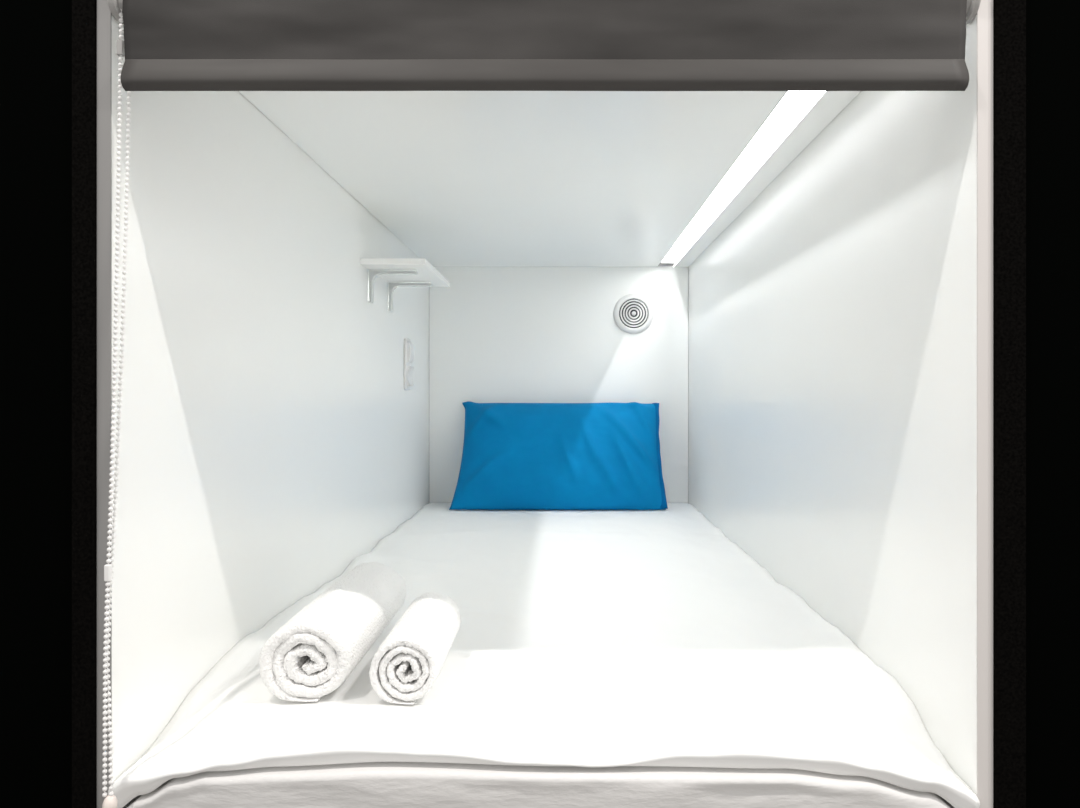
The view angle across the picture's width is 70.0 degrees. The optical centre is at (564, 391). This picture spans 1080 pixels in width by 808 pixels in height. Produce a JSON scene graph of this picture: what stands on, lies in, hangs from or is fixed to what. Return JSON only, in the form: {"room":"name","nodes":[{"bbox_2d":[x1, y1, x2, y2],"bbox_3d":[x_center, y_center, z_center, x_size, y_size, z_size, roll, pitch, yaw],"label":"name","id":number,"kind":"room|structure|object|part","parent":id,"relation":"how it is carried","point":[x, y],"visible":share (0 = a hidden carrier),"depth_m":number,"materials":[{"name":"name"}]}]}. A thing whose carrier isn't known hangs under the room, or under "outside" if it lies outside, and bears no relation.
{"room":"capsule hotel","nodes":[
{"label":"capsule hotel","id":0,"kind":"room"},
{"bbox_2d":[112,15,428,807],"bbox_3d":[-0.535,0.173,1.951,0.017,1.554,2.110,0,0,0],"label":"wall","id":1,"kind":"structure","parent":0,"point":[272,436],"depth_m":1.22,"materials":[{"name":"white laminate"}]},
{"bbox_2d":[72,0,96,807],"bbox_3d":[-0.557,-0.300,0.908,0.027,2.500,0.034,0,0,0],"label":"trim","id":2,"kind":"structure","parent":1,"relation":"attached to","point":[84,12],"depth_m":0.89,"materials":[{"name":"black"}]},
{"bbox_2d":[360,258,449,312],"bbox_3d":[-0.443,-0.290,2.195,0.168,0.106,0.430,0,0,0],"label":"wall shelf","id":3,"kind":"object","parent":1,"relation":"attached to","point":[399,272],"visible":1,"depth_m":2.06,"materials":[{"name":"white plastic"}]},
{"bbox_2d":[404,338,413,389],"bbox_3d":[-0.516,-0.091,2.558,0.020,0.169,0.082,0,0,0],"label":"power outlet","id":4,"kind":"object","parent":1,"relation":"attached to","point":[408,346],"visible":1,"depth_m":2.53,"materials":[{"name":"white plastic"}]},
{"bbox_2d":[0,0,1079,807],"bbox_3d":[0.000,-0.300,0.910,6.400,2.500,0.030,0,0,0],"label":"wall","id":5,"kind":"structure","parent":0,"point":[36,35],"depth_m":0.90,"materials":[{"name":"black"}]},
{"bbox_2d":[97,0,111,807],"bbox_3d":[-0.535,0.173,0.895,0.017,1.554,0.002,0,0,0],"label":"trim","id":6,"kind":"structure","parent":5,"relation":"attached to","point":[104,16],"depth_m":0.90,"materials":[{"name":"white"}]},
{"bbox_2d":[977,0,992,807],"bbox_3d":[0.488,0.173,0.895,0.019,1.554,0.002,0,0,0],"label":"trim","id":7,"kind":"structure","parent":5,"relation":"attached to","point":[985,11],"depth_m":0.90,"materials":[{"name":"white"}]},
{"bbox_2d":[993,0,1025,807],"bbox_3d":[0.515,-0.300,0.908,0.036,2.500,0.034,0,0,0],"label":"trim","id":8,"kind":"structure","parent":5,"relation":"attached to","point":[1009,16],"depth_m":0.89,"materials":[{"name":"black"}]},
{"bbox_2d":[239,91,860,266],"bbox_3d":[-0.024,-0.529,1.950,1.003,0.090,2.111,0,0,0],"label":"ceiling","id":9,"kind":"structure","parent":0,"point":[460,178],"depth_m":1.62,"materials":[{"name":"white laminate"}]},
{"bbox_2d":[102,0,980,807],"bbox_3d":[-0.024,-0.003,0.894,1.004,0.957,0.074,0,0,0],"label":"roller blind","id":10,"kind":"object","parent":9,"relation":"hanging from","point":[167,45],"visible":1,"depth_m":0.89,"materials":[{"name":"grey fabric"}]},
{"bbox_3d":[-0.514,0.000,0.890,0.013,0.909,0.057,0,0,0],"label":"bead chain","id":11,"kind":"part","parent":10,"relation":"part of","materials":[{"name":"white plastic"}]},
{"bbox_2d":[657,91,824,266],"bbox_3d":[0.389,-0.529,1.948,0.063,0.089,2.063,0,0,0],"label":"light strip","id":12,"kind":"object","parent":9,"relation":"attached to","point":[793,106],"visible":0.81,"depth_m":1.73,"materials":[{"name":"white plastic"}]},
{"bbox_2d":[429,267,687,502],"bbox_3d":[-0.024,0.233,2.997,1.003,1.434,0.018,0,0,0],"label":"wall","id":13,"kind":"structure","parent":0,"point":[497,334],"depth_m":2.99,"materials":[{"name":"white laminate"}]},
{"bbox_2d":[614,294,653,333],"bbox_3d":[0.266,-0.303,2.975,0.155,0.155,0.024,0,0,0],"label":"air vent","id":14,"kind":"object","parent":13,"relation":"in","point":[631,311],"visible":1,"depth_m":2.97,"materials":[{"name":"white plastic"}]},
{"bbox_3d":[0.266,-0.303,2.982,0.113,0.113,0.004,0,0,0],"label":"plate","id":15,"kind":"part","parent":14,"relation":"part of","materials":[{"name":"grey plastic"}]},
{"bbox_2d":[688,14,976,795],"bbox_3d":[0.488,0.173,1.951,0.019,1.554,2.110,0,0,0],"label":"wall","id":16,"kind":"structure","parent":0,"point":[832,323],"depth_m":1.22,"materials":[{"name":"white laminate"}]},
{"bbox_3d":[-0.024,0.825,1.956,1.004,0.250,2.062,0,0,0],"label":"platform","id":17,"kind":"object","parent":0,"visible":0},
{"bbox_2d":[124,762,953,807],"bbox_3d":[-0.024,0.567,1.931,1.000,0.266,2.107,0,0,0],"label":"mattress","id":18,"kind":"object","parent":17,"relation":"on","point":[364,784],"visible":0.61,"depth_m":0.88,"materials":[{"name":"white fabric"}]},
{"bbox_2d":[108,502,979,807],"bbox_3d":[-0.024,0.447,1.933,1.003,0.100,2.098,0,0,0],"label":"sheet","id":19,"kind":"object","parent":18,"relation":"on","point":[584,638],"visible":0.88,"depth_m":1.12,"materials":[{"name":"white fabric"}]},
{"bbox_2d":[259,562,406,701],"bbox_3d":[-0.349,0.361,1.215,0.127,0.107,0.377,0,0,0],"label":"bath towel","id":20,"kind":"object","parent":19,"relation":"on","point":[313,653],"visible":1,"depth_m":1.05,"materials":[{"name":"white fabric"}]},
{"bbox_2d":[369,592,460,704],"bbox_3d":[-0.212,0.366,1.128,0.092,0.088,0.242,0,0,0],"label":"hand towel","id":21,"kind":"object","parent":19,"relation":"on","point":[406,665],"visible":1,"depth_m":1.02,"materials":[{"name":"white fabric"}]},
{"bbox_2d":[449,401,667,509],"bbox_3d":[-0.022,0.226,2.825,0.777,0.380,0.263,0,0,0],"label":"pillow","id":22,"kind":"object","parent":19,"relation":"on","point":[516,456],"visible":1,"depth_m":2.74,"materials":[{"name":"blue fabric"}]}
]}

